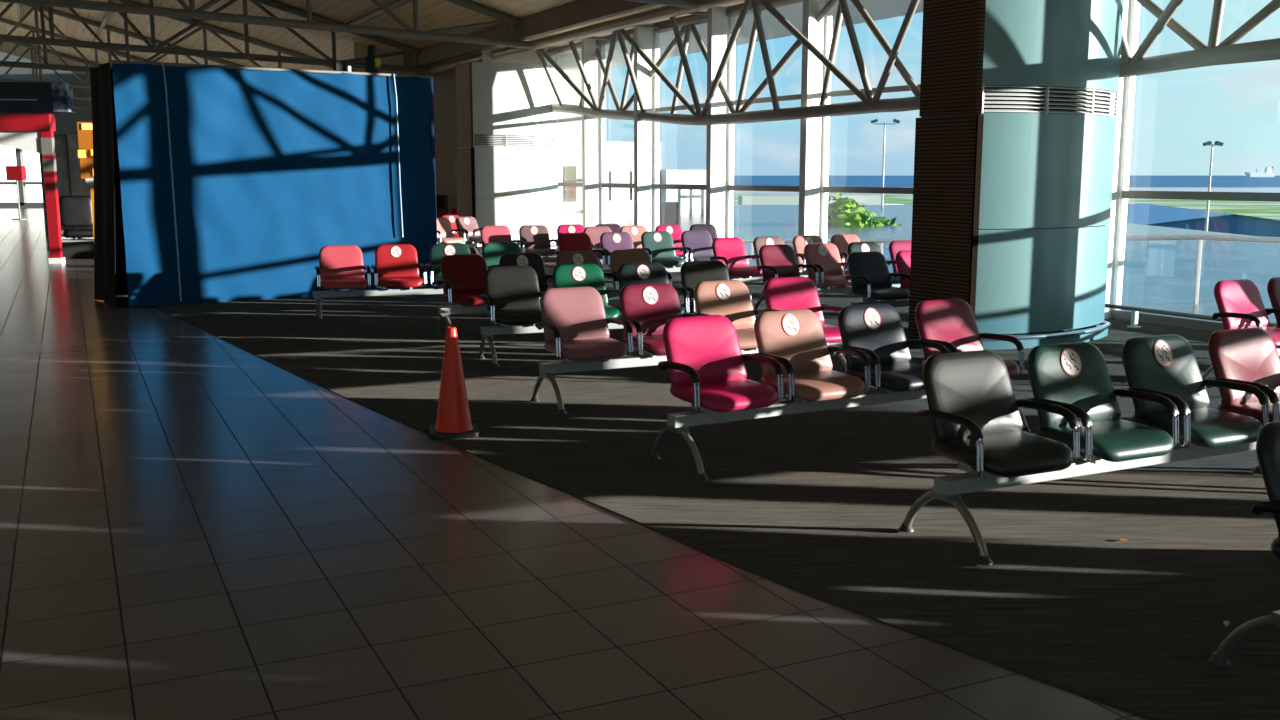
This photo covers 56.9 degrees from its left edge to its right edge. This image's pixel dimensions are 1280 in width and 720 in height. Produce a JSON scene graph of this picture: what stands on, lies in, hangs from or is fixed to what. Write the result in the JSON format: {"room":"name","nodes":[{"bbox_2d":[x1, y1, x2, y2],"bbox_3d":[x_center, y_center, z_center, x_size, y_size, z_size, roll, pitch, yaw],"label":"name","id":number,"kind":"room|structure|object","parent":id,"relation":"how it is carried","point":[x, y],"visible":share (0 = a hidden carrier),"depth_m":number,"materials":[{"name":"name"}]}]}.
{"room":"airport terminal","nodes":[
{"label":"airport terminal","id":0,"kind":"room"},
{"bbox_2d":[354,42,456,214],"bbox_3d":[-5.200,-5.831,30.565,4.200,5.200,0.200,0,9,0],"label":"wall","id":1,"kind":"structure","parent":0,"point":[444,83],"depth_m":30.41,"materials":[{"name":"grey paint"}]},
{"bbox_2d":[0,0,922,75],"bbox_3d":[-18.458,-6.828,17.080,41.205,3.270,76.010,-5,10,-27],"label":"ceiling","id":2,"kind":"structure","parent":0,"point":[432,14],"depth_m":29.12,"materials":[{"name":"grey"}]},
{"bbox_2d":[19,4,24,19],"bbox_3d":[-8.520,-7.834,16.454,0.140,0.121,54.006,-5,10,-27],"label":"purlin","id":3,"kind":"object","parent":2,"relation":"attached to","point":[21,7],"visible":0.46,"depth_m":37.84,"materials":[{"name":"grey metal"}]},
{"bbox_2d":[0,42,99,109],"bbox_3d":[-25.890,-11.470,47.037,20.039,3.112,0.170,-5,10,-30],"label":"roof truss","id":4,"kind":"object","parent":2,"relation":"attached to","point":[30,46],"visible":0.27,"depth_m":48.23,"materials":[{"name":"grey metal"}]},
{"bbox_2d":[0,17,151,100],"bbox_3d":[-22.864,-10.565,41.298,20.039,3.112,0.170,-5,10,-30],"label":"roof truss","id":5,"kind":"object","parent":2,"relation":"attached to","point":[32,29],"visible":0.18,"depth_m":42.24,"materials":[{"name":"grey metal"}]},
{"bbox_2d":[92,0,119,41],"bbox_3d":[-6.568,-7.412,17.550,0.140,0.121,54.006,-5,10,-27],"label":"purlin","id":6,"kind":"object","parent":2,"relation":"attached to","point":[108,15],"visible":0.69,"depth_m":36.09,"materials":[{"name":"grey metal"}]},
{"bbox_2d":[0,4,242,88],"bbox_3d":[-19.838,-9.660,35.559,20.039,3.112,0.170,-5,10,-30],"label":"roof truss","id":7,"kind":"object","parent":2,"relation":"attached to","point":[36,8],"visible":0.27,"depth_m":36.91,"materials":[{"name":"grey metal"}]},
{"bbox_2d":[0,0,352,71],"bbox_3d":[-16.811,-8.756,29.820,20.039,3.112,0.170,-5,10,-30],"label":"roof truss","id":8,"kind":"object","parent":2,"relation":"attached to","point":[213,29],"visible":0.42,"depth_m":31.90,"materials":[{"name":"grey metal"}]},
{"bbox_2d":[0,0,430,73],"bbox_3d":[-13.785,-7.851,24.081,20.039,3.112,0.170,-5,10,-30],"label":"roof truss","id":9,"kind":"object","parent":2,"relation":"attached to","point":[151,48],"visible":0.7,"depth_m":26.91,"materials":[{"name":"grey metal"}]},
{"bbox_2d":[0,0,531,48],"bbox_3d":[-10.759,-6.946,18.343,20.039,3.112,0.170,-5,10,-30],"label":"roof truss","id":10,"kind":"object","parent":2,"relation":"attached to","point":[189,12],"visible":0.86,"depth_m":21.36,"materials":[{"name":"grey metal"}]},
{"bbox_2d":[346,0,412,24],"bbox_3d":[1.493,-5.325,11.855,0.140,0.121,36.004,-5,10,-27],"label":"purlin","id":11,"kind":"object","parent":2,"relation":"attached to","point":[398,3],"visible":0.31,"depth_m":25.25,"materials":[{"name":"grey metal"}]},
{"bbox_2d":[353,0,658,71],"bbox_3d":[-3.268,-6.801,25.094,0.150,0.380,76.009,-5,10,-27],"label":"ceiling beam","id":12,"kind":"structure","parent":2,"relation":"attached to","point":[581,12],"depth_m":22.28,"materials":[{"name":"grey metal"}]},
{"bbox_2d":[626,0,698,8],"bbox_3d":[-7.733,-6.041,12.604,20.039,3.112,0.170,-5,10,-30],"label":"roof truss","id":13,"kind":"object","parent":2,"relation":"attached to","point":[679,3],"visible":0.82,"depth_m":17.50,"materials":[{"name":"grey metal"}]},
{"bbox_2d":[482,47,582,225],"bbox_3d":[-2.300,-4.991,28.126,2.200,4.300,4.780,0,9,0],"label":"wall","id":14,"kind":"structure","parent":0,"point":[571,131],"depth_m":25.69,"materials":[{"name":"white paint"}]},
{"bbox_2d":[564,166,575,200],"bbox_3d":[-1.530,-3.853,25.855,0.270,0.760,0.061,0,9,0],"label":"panel","id":15,"kind":"object","parent":14,"relation":"attached to","point":[569,171],"visible":0.81,"depth_m":25.84,"materials":[{"name":"yellow"}]},
{"bbox_2d":[562,179,581,181],"bbox_3d":[-1.675,-3.928,25.813,0.850,0.060,0.060,0,9,0],"label":"wall rail","id":16,"kind":"object","parent":14,"relation":"attached to","point":[563,180],"visible":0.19,"depth_m":25.79,"materials":[{"name":"grey metal"}]},
{"bbox_2d":[0,205,1279,719],"bbox_3d":[-14.500,-2.157,23.956,61.000,0.001,76.000,0,9,0],"label":"floor","id":17,"kind":"structure","parent":0,"point":[194,526],"depth_m":4.78,"materials":[{"name":"tile"}]},
{"bbox_2d":[6,166,27,219],"bbox_3d":[-21.900,-5.884,41.591,0.550,1.870,0.500,0,9,0],"label":"stand","id":18,"kind":"object","parent":17,"relation":"on","point":[16,173],"visible":1,"depth_m":41.36,"materials":[{"name":"red paint"}]},
{"bbox_2d":[0,82,74,263],"bbox_3d":[-12.911,-3.264,20.768,5.680,3.180,0.390,-1,9,-8],"label":"kiosk","id":19,"kind":"object","parent":17,"relation":"on","point":[28,110],"visible":1,"depth_m":20.85,"materials":[{"name":"red paint"}]},
{"bbox_2d":[51,82,74,112],"bbox_3d":[-10.215,-4.644,20.918,0.240,0.500,0.360,-1,9,-8],"label":"poster","id":20,"kind":"object","parent":19,"relation":"attached to","point":[62,100],"depth_m":20.76,"materials":[{"name":"blue paper"}]},
{"bbox_2d":[0,52,91,207],"bbox_3d":[-26.750,-10.902,55.985,34.500,7.300,0.250,0,9,0],"label":"window","id":21,"kind":"structure","parent":17,"relation":"on","point":[66,122],"depth_m":55.75,"materials":[{"name":"grey metal"}]},
{"bbox_2d":[39,132,92,238],"bbox_3d":[-13.815,-4.311,29.271,1.855,2.600,0.070,-2,9,-10],"label":"wall","id":22,"kind":"structure","parent":17,"relation":"on","point":[69,182],"depth_m":29.14,"materials":[{"name":"grey metal"}]},
{"bbox_2d":[59,195,93,238],"bbox_3d":[-11.129,-2.667,23.434,0.620,1.170,0.696,-5,10,-30],"label":"lounge chair","id":23,"kind":"object","parent":17,"relation":"on","point":[75,211],"visible":0.86,"depth_m":23.48,"materials":[{"name":"black leather"}]},
{"bbox_2d":[62,239,93,258],"bbox_3d":[-10.750,-2.135,22.694,0.860,0.350,0.460,-3,10,-20],"label":"mat","id":24,"kind":"object","parent":17,"relation":"on","point":[71,248],"depth_m":22.50,"materials":[{"name":"black"}]},
{"bbox_2d":[76,122,93,234],"bbox_3d":[-9.282,-2.806,20.173,0.450,2.460,0.420,-3,10,-20],"label":"tower","id":25,"kind":"object","parent":17,"relation":"on","point":[84,129],"visible":0.45,"depth_m":19.91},
{"bbox_2d":[85,178,93,185],"bbox_3d":[-9.185,-3.012,20.004,0.360,0.120,0.100,-3,10,-20],"label":"light","id":26,"kind":"object","parent":25,"relation":"attached to","point":[89,181],"depth_m":19.92,"materials":[{"name":"silver metal"}]},
{"bbox_2d":[539,49,581,225],"bbox_3d":[-1.418,-4.359,24.375,0.470,4.220,2.486,-4,10,-24],"label":"window","id":27,"kind":"structure","parent":17,"relation":"on","point":[557,59],"depth_m":25.36,"materials":[{"name":"grey metal"}]},
{"bbox_2d":[581,23,652,227],"bbox_3d":[-0.402,-4.016,22.201,0.470,4.220,2.490,-4,10,-25],"label":"window","id":28,"kind":"structure","parent":17,"relation":"on","point":[594,184],"depth_m":23.20,"materials":[{"name":"grey metal"}]},
{"bbox_2d":[634,11,707,230],"bbox_3d":[0.696,-3.680,20.065,0.470,4.220,2.469,-5,10,-29],"label":"window","id":29,"kind":"structure","parent":17,"relation":"on","point":[647,186],"depth_m":20.97,"materials":[{"name":"grey metal"}]},
{"bbox_2d":[156,253,1279,719],"bbox_3d":[0.526,-0.348,12.464,10.136,0.006,39.971,-4,10,-24],"label":"carpet","id":30,"kind":"object","parent":17,"relation":"on","point":[815,504],"visible":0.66,"depth_m":5.75,"materials":[{"name":"grey carpet"}]},
{"bbox_2d":[90,60,438,306],"bbox_3d":[-4.963,-2.334,15.685,4.228,2.905,1.621,-6,11,-33],"label":"partition wall","id":31,"kind":"structure","parent":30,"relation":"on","point":[213,183],"depth_m":14.91,"materials":[{"name":"blue fabric"}]},
{"bbox_2d":[90,62,115,306],"bbox_3d":[-6.672,-2.158,14.616,0.182,2.890,1.500,-6,11,-33],"label":"drape","id":32,"kind":"object","parent":31,"relation":"hanging from","point":[100,77],"depth_m":14.47,"materials":[{"name":"black fabric"}]},
{"bbox_2d":[333,61,350,71],"bbox_3d":[-3.937,-3.852,15.637,0.220,0.200,0.100,-6,11,-33],"label":"floodlight","id":33,"kind":"object","parent":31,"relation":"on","point":[337,65],"visible":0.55,"depth_m":15.58,"materials":[{"name":"black"}]},
{"bbox_2d":[364,45,380,72],"bbox_3d":[-3.605,-4.014,15.893,0.200,0.440,0.198,-6,11,-33],"label":"bundle","id":34,"kind":"object","parent":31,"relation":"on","point":[372,63],"visible":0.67,"depth_m":15.83,"materials":[{"name":"black"}]},
{"bbox_2d":[313,242,521,321],"bbox_3d":[-2.417,-0.902,13.360,2.490,0.796,0.574,-3,9,-18],"label":"bench","id":35,"kind":"object","parent":30,"relation":"on","point":[396,265],"visible":0.66,"depth_m":13.23,"materials":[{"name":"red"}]},
{"bbox_2d":[436,195,448,212],"bbox_3d":[-5.200,-3.505,29.008,0.940,1.090,0.540,0,9,0],"label":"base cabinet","id":36,"kind":"object","parent":30,"relation":"on","point":[441,200],"visible":0.22,"depth_m":28.71,"materials":[{"name":"black"}]},
{"bbox_2d":[436,208,456,217],"bbox_3d":[-4.218,-3.060,27.050,0.574,0.796,1.270,7,12,39],"label":"bench","id":37,"kind":"object","parent":30,"relation":"on","point":[440,212],"visible":0.05,"depth_m":26.99,"materials":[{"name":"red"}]},
{"bbox_2d":[429,327,479,438],"bbox_3d":[-1.155,0.127,7.289,0.300,0.665,0.300,-2,9,-12],"label":"traffic cone","id":38,"kind":"object","parent":30,"relation":"on","point":[453,421],"visible":1,"depth_m":7.23,"materials":[{"name":"orange plastic"},{"name":"black rubber"}]},
{"bbox_2d":[437,216,481,254],"bbox_3d":[-3.311,-2.223,21.743,0.574,0.796,1.270,9,13,44],"label":"bench","id":39,"kind":"object","parent":30,"relation":"on","point":[468,230],"visible":0.55,"depth_m":21.73,"materials":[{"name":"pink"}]},
{"bbox_2d":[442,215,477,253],"bbox_3d":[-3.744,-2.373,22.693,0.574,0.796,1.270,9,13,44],"label":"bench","id":40,"kind":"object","parent":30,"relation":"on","point":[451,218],"visible":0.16,"depth_m":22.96,"materials":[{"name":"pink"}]},
{"bbox_2d":[455,62,557,253],"bbox_3d":[-2.609,-4.135,24.368,2.110,3.780,1.092,-6,11,-32],"label":"pier","id":41,"kind":"object","parent":30,"relation":"on","point":[507,152],"visible":0.84,"depth_m":23.88,"materials":[{"name":"laminate"}]},
{"bbox_2d":[473,134,556,146],"bbox_3d":[-2.475,-4.459,24.023,1.900,0.246,0.287,-6,11,-32],"label":"vent grille","id":42,"kind":"object","parent":41,"relation":"attached to","point":[479,140],"depth_m":23.87,"materials":[{"name":"white metal"}]},
{"bbox_2d":[415,0,1279,124],"bbox_3d":[2.220,-4.298,16.396,1.085,1.876,41.005,-5,10,-27],"label":"truss","id":43,"kind":"object","parent":41,"relation":"attached to","point":[1227,51],"visible":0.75,"depth_m":16.94,"materials":[{"name":"grey metal"}]},
{"bbox_2d":[478,224,620,261],"bbox_3d":[-1.298,-1.696,18.395,2.490,0.796,0.574,-3,10,-20],"label":"bench","id":44,"kind":"object","parent":30,"relation":"on","point":[533,238],"visible":0.33,"depth_m":18.33,"materials":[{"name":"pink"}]},
{"bbox_2d":[434,249,671,335],"bbox_3d":[-0.832,-0.679,11.950,2.490,0.796,0.574,-4,10,-26],"label":"bench","id":45,"kind":"object","parent":30,"relation":"on","point":[463,281],"visible":0.48,"depth_m":11.71,"materials":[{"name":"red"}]},
{"bbox_2d":[477,260,750,367],"bbox_3d":[-0.187,-0.437,10.414,2.490,0.796,0.574,-3,10,-21],"label":"bench","id":46,"kind":"object","parent":30,"relation":"on","point":[512,296],"visible":0.5,"depth_m":10.27,"materials":[{"name":"grey leather"}]},
{"bbox_2d":[555,230,713,271],"bbox_3d":[0.036,-1.348,16.191,2.490,0.796,0.574,-4,10,-23],"label":"bench","id":47,"kind":"object","parent":30,"relation":"on","point":[696,244],"visible":0.49,"depth_m":16.27,"materials":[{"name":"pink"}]},
{"bbox_2d":[583,224,717,263],"bbox_3d":[0.271,-1.676,18.272,2.490,0.796,0.574,-4,10,-26],"label":"bench","id":48,"kind":"object","parent":30,"relation":"on","point":[636,231],"visible":0.19,"depth_m":18.26,"materials":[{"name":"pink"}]},
{"bbox_2d":[530,277,846,414],"bbox_3d":[0.431,-0.149,8.589,2.490,0.796,0.574,-4,10,-26],"label":"bench","id":49,"kind":"object","parent":30,"relation":"on","point":[574,323],"visible":0.64,"depth_m":8.41,"materials":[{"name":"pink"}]},
{"bbox_2d":[710,234,859,282],"bbox_3d":[2.016,-1.177,15.109,2.490,0.796,0.574,-5,10,-28],"label":"bench","id":50,"kind":"object","parent":30,"relation":"on","point":[731,251],"visible":0.3,"depth_m":14.86,"materials":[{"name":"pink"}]},
{"bbox_2d":[754,240,910,315],"bbox_3d":[2.459,-0.944,13.627,2.490,0.796,0.574,-5,10,-27],"label":"bench","id":51,"kind":"object","parent":30,"relation":"on","point":[824,265],"visible":0.41,"depth_m":13.44,"materials":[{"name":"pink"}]},
{"bbox_2d":[648,298,1030,480],"bbox_3d":[1.239,0.110,6.943,2.490,0.796,0.574,-5,10,-29],"label":"bench","id":52,"kind":"object","parent":30,"relation":"on","point":[705,361],"visible":0.77,"depth_m":6.79,"materials":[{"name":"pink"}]},
{"bbox_2d":[845,250,910,306],"bbox_3d":[3.245,-0.749,12.395,2.490,0.796,0.574,-4,10,-26],"label":"bench","id":53,"kind":"object","parent":30,"relation":"on","point":[870,276],"visible":0.19,"depth_m":12.05,"materials":[{"name":"grey leather"}]},
{"bbox_2d":[908,0,1123,349],"bbox_3d":[3.761,-2.072,11.280,2.110,3.780,1.092,-6,11,-32],"label":"pier","id":54,"kind":"object","parent":30,"relation":"on","point":[1015,131],"visible":0.96,"depth_m":10.82,"materials":[{"name":"teal laminate"}]},
{"bbox_2d":[981,85,1118,117],"bbox_3d":[3.895,-2.395,10.935,1.900,0.246,0.287,-6,11,-32],"label":"vent grille","id":55,"kind":"object","parent":54,"relation":"attached to","point":[1034,101],"depth_m":10.71,"materials":[{"name":"white metal"}]},
{"bbox_2d":[898,327,1279,565],"bbox_3d":[2.376,0.329,5.557,2.490,0.796,0.574,-4,10,-26],"label":"bench","id":56,"kind":"object","parent":30,"relation":"on","point":[973,411],"visible":0.98,"depth_m":5.39,"materials":[{"name":"grey leather"}]},
{"bbox_2d":[1202,277,1279,386],"bbox_3d":[5.415,-0.244,9.190,2.490,0.796,0.574,-5,10,-27],"label":"bench","id":57,"kind":"object","parent":30,"relation":"on","point":[1239,302],"visible":0.52,"depth_m":8.86,"materials":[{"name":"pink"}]},
{"bbox_2d":[1207,421,1279,667],"bbox_3d":[3.089,0.556,4.111,2.520,0.796,0.574,-4,10,-26],"label":"bench","id":58,"kind":"object","parent":30,"relation":"on","point":[1268,439],"visible":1,"depth_m":3.75,"materials":[{"name":"grey"}]},
{"bbox_2d":[706,3,800,276],"bbox_3d":[1.882,-3.352,17.989,0.470,4.220,2.484,-5,10,-29],"label":"window","id":59,"kind":"structure","parent":17,"relation":"on","point":[720,187],"depth_m":18.89,"materials":[{"name":"grey metal"}]},
{"bbox_2d":[798,0,919,285],"bbox_3d":[3.138,-3.043,16.027,0.470,4.220,2.318,-6,11,-35],"label":"window","id":60,"kind":"structure","parent":17,"relation":"on","point":[814,188],"depth_m":16.79,"materials":[{"name":"grey metal"}]},
{"bbox_2d":[680,0,1279,331],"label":"window","id":61,"kind":"structure","parent":17,"relation":"on","point":[1121,192],"depth_m":12.81,"materials":[{"name":"grey metal"}]},
{"label":"outside","id":62,"kind":"structure","parent":0,"visible":0},
{"bbox_2d":[734,187,1279,224],"bbox_3d":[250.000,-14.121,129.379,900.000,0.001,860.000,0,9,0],"label":"airfield","id":63,"kind":"structure","parent":62,"point":[1262,209],"depth_m":248.96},
{"bbox_2d":[0,145,42,201],"bbox_3d":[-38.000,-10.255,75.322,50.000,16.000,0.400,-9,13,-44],"label":"building","id":64,"kind":"structure","parent":63,"relation":"on","point":[8,193],"depth_m":74.04,"materials":[{"name":"white"}]},
{"bbox_2d":[606,141,705,215],"bbox_3d":[-3.026,-4.845,47.905,9.500,7.750,9.250,-7,11,-37],"label":"terminal wing","id":65,"kind":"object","parent":63,"relation":"on","point":[619,155],"visible":0.16,"depth_m":45.33,"materials":[{"name":"grey"}]},
{"bbox_2d":[659,202,679,225],"bbox_3d":[1.548,-2.270,37.099,3.095,5.330,1.950,0,9,0],"label":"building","id":66,"kind":"structure","parent":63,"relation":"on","point":[669,211],"depth_m":36.09,"materials":[{"name":"grey"}]},
{"bbox_2d":[738,196,798,204],"bbox_3d":[15.097,-14.551,119.266,10.200,4.000,2.600,-1,9,-4],"label":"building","id":67,"kind":"structure","parent":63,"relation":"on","point":[742,200],"depth_m":117.60,"materials":[{"name":"grey"}]},
{"bbox_2d":[827,193,901,226],"bbox_3d":[7.051,-2.431,37.058,3.053,5.711,3.771,-9,12,-43],"label":"tree","id":68,"kind":"object","parent":63,"relation":"on","point":[844,212],"visible":0.29,"depth_m":36.11,"materials":[{"name":"green plant"}]},
{"bbox_2d":[828,195,902,204],"bbox_3d":[23.097,-15.174,123.217,8.200,4.000,2.600,-1,9,-4],"label":"lorry","id":69,"kind":"object","parent":63,"relation":"on","point":[867,199],"visible":0.15,"depth_m":121.69,"materials":[{"name":"grey"}]},
{"bbox_2d":[871,119,899,205],"bbox_3d":[12.200,-7.600,59.465,1.429,8.893,0.295,0,9,0],"label":"mast","id":70,"kind":"object","parent":63,"relation":"on","point":[875,120],"visible":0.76,"depth_m":59.03,"materials":[{"name":"grey metal"}]},
{"bbox_2d":[1127,203,1279,236],"bbox_3d":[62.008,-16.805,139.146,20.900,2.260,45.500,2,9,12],"label":"hangar","id":71,"kind":"structure","parent":63,"relation":"on","point":[1140,213],"depth_m":118.18,"materials":[{"name":"blue metal"}]},
{"bbox_2d":[1203,141,1223,230],"bbox_3d":[53.400,-15.849,110.783,1.757,9.206,0.500,0,9,0],"label":"mast","id":72,"kind":"object","parent":63,"relation":"on","point":[1208,142],"visible":0.76,"depth_m":110.57,"materials":[{"name":"grey metal"}]},
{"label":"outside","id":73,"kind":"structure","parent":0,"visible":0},
{"bbox_3d":[5.777,-0.173,15.146,12.153,0.975,21.277,0,9,0],"label":"walkway","id":74,"kind":"object","parent":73,"visible":0},
{"bbox_2d":[741,234,1279,303],"bbox_3d":[6.415,-0.898,15.341,0.272,1.775,23.287,-5,10,-28],"label":"balustrade","id":75,"kind":"object","parent":74,"relation":"on","point":[1200,237],"visible":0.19,"depth_m":14.62,"materials":[{"name":"white metal"}]},
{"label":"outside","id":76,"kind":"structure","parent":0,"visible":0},
{"bbox_2d":[734,188,1279,193],"bbox_3d":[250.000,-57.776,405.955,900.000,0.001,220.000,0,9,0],"label":"runway","id":77,"kind":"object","parent":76,"point":[1272,190],"depth_m":438.22,"materials":[{"name":"grey"}]},
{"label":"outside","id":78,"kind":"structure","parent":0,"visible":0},
{"bbox_2d":[734,176,1279,186],"bbox_3d":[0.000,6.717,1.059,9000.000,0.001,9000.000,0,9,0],"label":"sea","id":79,"kind":"structure","parent":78,"point":[837,181],"depth_m":1044.59,"materials":[{"name":"liquid"}]},
{"bbox_2d":[1244,167,1275,176],"bbox_3d":[1268.500,-385.203,2419.531,62.000,21.000,10.000,0,9,0],"label":"cargo ship","id":80,"kind":"object","parent":79,"relation":"on","point":[1268,170],"visible":0.93,"depth_m":2415.72,"materials":[{"name":"white metal"}]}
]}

